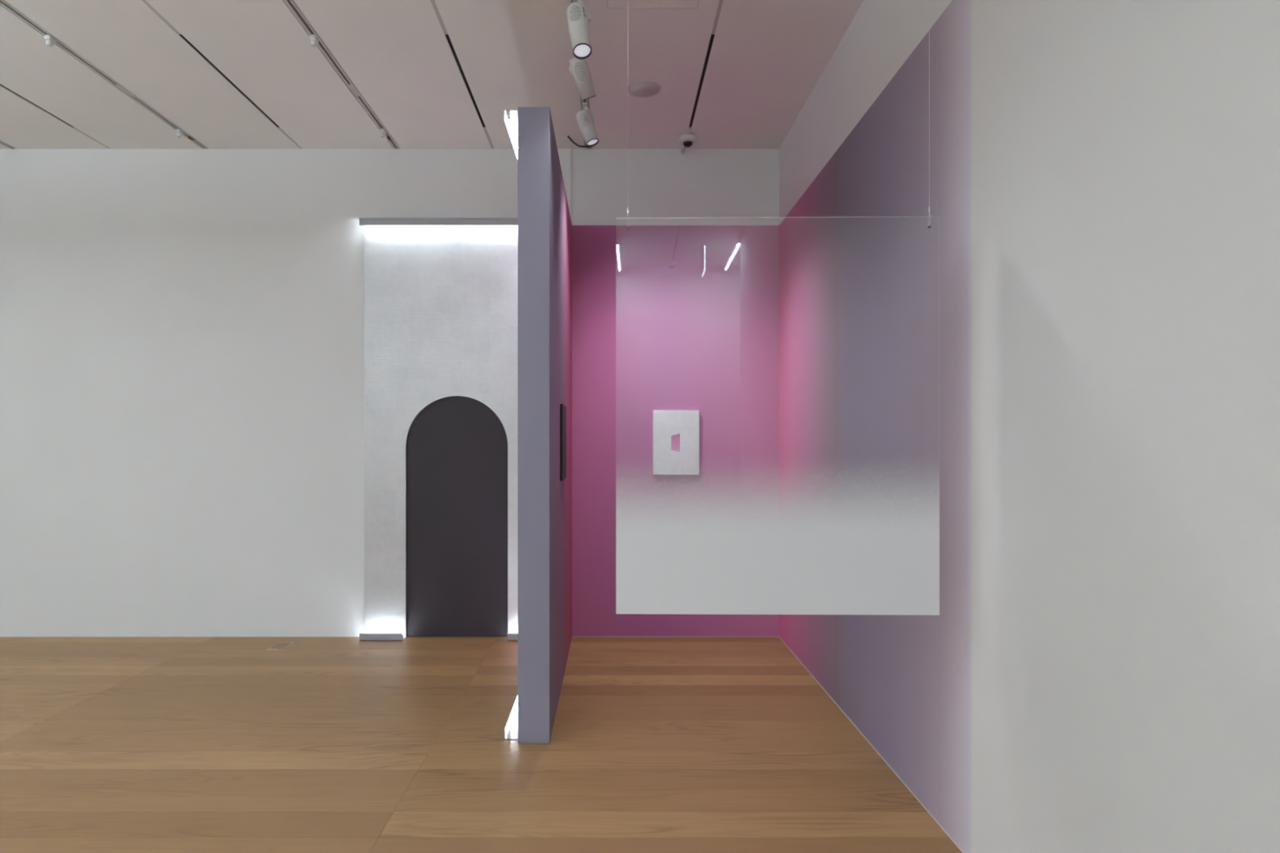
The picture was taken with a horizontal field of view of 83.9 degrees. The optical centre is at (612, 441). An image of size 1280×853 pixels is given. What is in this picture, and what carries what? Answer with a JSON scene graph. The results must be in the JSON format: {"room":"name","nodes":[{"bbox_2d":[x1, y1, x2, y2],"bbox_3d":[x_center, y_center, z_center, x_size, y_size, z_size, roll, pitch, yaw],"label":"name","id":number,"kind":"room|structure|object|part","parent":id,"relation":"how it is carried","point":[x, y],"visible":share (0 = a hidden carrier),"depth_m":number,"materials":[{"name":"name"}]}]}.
{"room":"museum","nodes":[
{"label":"museum","id":0,"kind":"room"},
{"bbox_2d":[0,149,778,636],"bbox_3d":[-3.102,-0.380,5.640,9.196,3.800,0.200,0,0,0],"label":"wall","id":1,"kind":"structure","parent":0,"point":[182,331],"depth_m":5.54,"materials":[{"name":"paint"}]},
{"bbox_2d":[359,217,454,225],"bbox_3d":[-1.573,-1.681,5.473,0.729,0.055,0.075,0,0,0],"label":"light fixture","id":2,"kind":"object","parent":1,"relation":"attached to","point":[362,221],"visible":0.99,"depth_m":5.43,"materials":[{"name":"grey metal"}]},
{"bbox_2d":[364,225,517,637],"bbox_3d":[-1.202,-0.080,5.524,1.446,3.200,0.029,0,0,0],"label":"wall panel","id":3,"kind":"object","parent":1,"relation":"attached to","point":[441,301],"visible":0.85,"depth_m":5.51,"materials":[{"name":"white paint"}]},
{"bbox_2d":[454,217,517,225],"bbox_3d":[-0.844,-1.681,5.473,0.729,0.055,0.075,0,0,0],"label":"light fixture","id":4,"kind":"object","parent":1,"relation":"attached to","point":[458,221],"visible":0.56,"depth_m":5.43,"materials":[{"name":"grey metal"}]},
{"bbox_2d":[568,148,571,220],"bbox_3d":[-0.332,-1.982,5.534,0.020,0.595,0.012,0,0,0],"label":"trim","id":5,"kind":"structure","parent":1,"relation":"attached to","point":[570,149],"depth_m":5.53,"materials":[{"name":"white paint"}]},
{"bbox_2d":[653,410,699,475],"bbox_3d":[0.490,0.006,5.522,0.357,0.499,0.034,0,0,0],"label":"painting","id":6,"kind":"object","parent":1,"relation":"attached to","point":[677,432],"visible":0.9,"depth_m":5.51,"materials":[{"name":"white paper"}]},
{"bbox_2d":[0,0,863,149],"bbox_3d":[-1.750,-2.340,0.620,11.900,0.120,10.240,0,0,0],"label":"ceiling","id":7,"kind":"structure","parent":0,"point":[766,58],"depth_m":4.42,"materials":[{"name":"paint"}]},
{"bbox_2d":[0,140,15,148],"bbox_3d":[-4.666,-2.275,0.620,0.056,0.080,9.840,0,0,0],"label":"track","id":8,"kind":"object","parent":7,"relation":"attached to","point":[1,142],"visible":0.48,"depth_m":5.47,"materials":[{"name":"white metal"}]},
{"bbox_3d":[-4.681,-2.298,0.620,0.014,0.034,9.840,0,0,0],"label":"rail","id":9,"kind":"part","parent":8,"relation":"part of","materials":[{"name":"grey metal"}]},
{"bbox_2d":[0,84,110,148],"bbox_3d":[-3.915,-2.291,0.620,0.021,0.018,9.840,0,0,0],"label":"ceiling vent","id":10,"kind":"object","parent":7,"relation":"in","point":[0,84],"visible":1,"depth_m":5.00,"materials":[{"name":"black metal"}]},
{"bbox_2d":[0,0,208,148],"bbox_3d":[-3.173,-2.275,0.620,0.056,0.080,9.840,0,0,0],"label":"track","id":11,"kind":"object","parent":7,"relation":"attached to","point":[51,40],"visible":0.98,"depth_m":4.32,"materials":[{"name":"white metal"}]},
{"bbox_2d":[142,0,302,148],"bbox_3d":[-2.425,-2.291,0.620,0.021,0.018,9.840,0,0,0],"label":"ceiling vent","id":12,"kind":"object","parent":7,"relation":"in","point":[150,6],"visible":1,"depth_m":4.32,"materials":[{"name":"black metal"}]},
{"bbox_2d":[283,0,399,148],"bbox_3d":[-1.681,-2.275,0.620,0.056,0.080,9.840,0,0,0],"label":"track","id":13,"kind":"object","parent":7,"relation":"attached to","point":[315,40],"visible":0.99,"depth_m":4.32,"materials":[{"name":"white metal"}]},
{"bbox_2d":[431,0,493,148],"bbox_3d":[-0.932,-2.291,0.620,0.021,0.018,9.840,0,0,0],"label":"ceiling vent","id":14,"kind":"object","parent":7,"relation":"in","point":[433,2],"visible":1,"depth_m":4.34,"materials":[{"name":"black metal"}]},
{"bbox_2d":[567,135,588,147],"bbox_3d":[-0.274,-2.267,5.399,0.041,0.029,0.238,0,0,38],"label":"cable","id":15,"kind":"object","parent":7,"relation":"attached to","point":[569,138],"visible":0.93,"depth_m":5.40,"materials":[{"name":"black rubber"}]},
{"bbox_2d":[571,0,591,148],"bbox_3d":[-0.188,-2.298,0.620,0.055,0.034,9.840,0,0,0],"label":"track","id":16,"kind":"object","parent":7,"relation":"attached to","point":[572,1],"visible":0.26,"depth_m":4.80,"materials":[{"name":"white metal"}]},
{"bbox_2d":[566,0,591,59],"bbox_3d":[-0.169,-2.094,3.563,0.115,0.373,0.210,0,0,-25],"label":"track spotlight","id":17,"kind":"object","parent":16,"relation":"hanging from","point":[579,17],"visible":1,"depth_m":3.51,"materials":[{"name":"paint"}]},
{"bbox_2d":[569,4,581,21],"bbox_3d":[-0.188,-2.118,3.514,0.064,0.094,0.028,0,0,14],"label":"vent grille","id":18,"kind":"object","parent":17,"relation":"attached to","point":[575,10],"depth_m":3.52,"materials":[{"name":"white metal"}]},
{"bbox_3d":[-0.150,-2.193,3.596,0.107,0.172,0.030,0,0,40],"label":"swivel arm","id":19,"kind":"part","parent":17,"relation":"part of","materials":[{"name":"paint"}]},
{"bbox_2d":[568,57,595,100],"bbox_3d":[-0.172,-2.142,4.148,0.104,0.276,0.195,0,0,40],"label":"track spotlight","id":20,"kind":"object","parent":16,"relation":"hanging from","point":[580,69],"visible":0.79,"depth_m":4.12,"materials":[{"name":"paint"}]},
{"bbox_3d":[-0.218,-2.206,4.142,0.079,0.147,0.030,0,0,-22],"label":"swivel arm","id":21,"kind":"part","parent":20,"relation":"part of","materials":[{"name":"paint"}]},
{"bbox_2d":[573,62,586,80],"bbox_3d":[-0.189,-2.127,4.092,0.066,0.084,0.049,0,0,0],"label":"vent grille","id":22,"kind":"object","parent":20,"relation":"attached to","point":[580,68],"depth_m":4.09,"materials":[{"name":"white metal"}]},
{"bbox_2d":[576,102,599,146],"bbox_3d":[-0.172,-2.139,4.799,0.156,0.282,0.110,0,0,30],"label":"track spotlight","id":23,"kind":"object","parent":16,"relation":"hanging from","point":[584,117],"visible":1,"depth_m":4.76,"materials":[{"name":"paint"}]},
{"bbox_2d":[579,113,588,127],"bbox_3d":[-0.192,-2.150,4.759,0.068,0.095,0.010,0,0,14],"label":"vent grille","id":24,"kind":"object","parent":23,"relation":"attached to","point":[584,117],"depth_m":4.76,"materials":[{"name":"white metal"}]},
{"bbox_3d":[-0.160,-2.221,4.814,0.075,0.117,0.025,0,0,16],"label":"swivel arm","id":25,"kind":"part","parent":23,"relation":"part of","materials":[{"name":"paint"}]},
{"bbox_2d":[626,80,661,97],"bbox_3d":[0.203,-2.278,4.600,0.224,0.004,0.224,0,0,0],"label":"ceiling speaker","id":26,"kind":"object","parent":7,"relation":"attached to","point":[640,89],"visible":1,"depth_m":4.60,"materials":[{"name":"white plastic"}]},
{"bbox_2d":[679,129,696,147],"bbox_3d":[0.560,-2.240,5.285,0.132,0.080,0.181,0,0,0],"label":"dome camera","id":27,"kind":"object","parent":7,"relation":"attached to","point":[687,140],"visible":1,"depth_m":5.27,"materials":[{"name":"white plastic"}]},
{"bbox_2d":[684,0,723,148],"bbox_3d":[0.562,-2.291,0.620,0.021,0.018,9.840,0,0,0],"label":"ceiling vent","id":28,"kind":"object","parent":7,"relation":"in","point":[720,4],"visible":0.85,"depth_m":4.25,"materials":[{"name":"black metal"}]},
{"bbox_2d":[616,0,939,615],"bbox_3d":[0.578,-0.836,2.504,1.133,2.887,0.016,0,0,1],"label":"glass panel","id":29,"kind":"object","parent":7,"relation":"hanging from","point":[781,570],"visible":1,"depth_m":2.50,"materials":[{"name":"glass"}]},
{"bbox_2d":[0,636,962,852],"bbox_3d":[-1.750,1.570,0.620,11.900,0.100,10.240,0,0,0],"label":"floor","id":30,"kind":"structure","parent":0,"point":[108,744],"depth_m":3.46,"materials":[{"name":"brown wood"}]},
{"bbox_2d":[266,642,293,649],"bbox_3d":[-2.475,1.519,5.290,0.120,0.002,0.200,0,0,0],"label":"floor outlet","id":31,"kind":"object","parent":30,"relation":"on","point":[282,646],"visible":1,"depth_m":5.28,"materials":[{"name":"metal"}]},
{"bbox_2d":[359,633,404,640],"bbox_3d":[-1.772,1.492,5.473,0.329,0.055,0.075,0,0,0],"label":"light fixture","id":32,"kind":"object","parent":30,"relation":"on","point":[362,637],"visible":1,"depth_m":5.43,"materials":[{"name":"grey metal"}]},
{"bbox_2d":[506,633,517,640],"bbox_3d":[-0.683,1.492,5.473,0.249,0.055,0.075,0,0,0],"label":"light fixture","id":33,"kind":"object","parent":30,"relation":"on","point":[510,637],"visible":0.44,"depth_m":5.43,"materials":[{"name":"grey metal"}]},
{"bbox_2d":[517,106,572,743],"bbox_3d":[-0.399,-0.083,4.560,0.161,3.205,1.960,0,0,0],"label":"wall","id":34,"kind":"structure","parent":30,"relation":"on","point":[544,227],"depth_m":3.58,"materials":[{"name":"paint"}]},
{"bbox_2d":[503,109,517,159],"bbox_3d":[-0.516,-1.657,4.515,0.075,0.055,1.810,0,0,0],"label":"light fixture","id":35,"kind":"object","parent":34,"relation":"attached to","point":[510,116],"visible":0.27,"depth_m":3.74,"materials":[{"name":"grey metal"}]},
{"bbox_2d":[504,694,517,739],"bbox_3d":[-0.516,1.492,4.525,0.075,0.055,1.790,0,0,0],"label":"light fixture","id":36,"kind":"object","parent":34,"relation":"attached to","point":[511,726],"visible":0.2,"depth_m":3.76,"materials":[{"name":"white metal"}]},
{"bbox_2d":[560,404,566,480],"bbox_3d":[-0.309,0.004,4.455,0.015,0.464,0.340,0,0,0],"label":"painting","id":37,"kind":"object","parent":34,"relation":"attached to","point":[562,408],"visible":1,"depth_m":4.30,"materials":[{"name":"paint"}]},
{"bbox_2d":[778,0,1279,852],"bbox_3d":[2.648,-0.380,1.185,2.704,3.800,8.710,0,0,0],"label":"wall","id":38,"kind":"structure","parent":0,"point":[1097,670],"depth_m":2.09,"materials":[{"name":"paint"}]},
{"bbox_2d":[778,636,964,852],"bbox_3d":[1.294,1.518,3.770,0.003,0.003,3.540,0,0,0],"label":"trim","id":39,"kind":"structure","parent":38,"relation":"attached to","point":[779,637],"depth_m":3.35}
]}

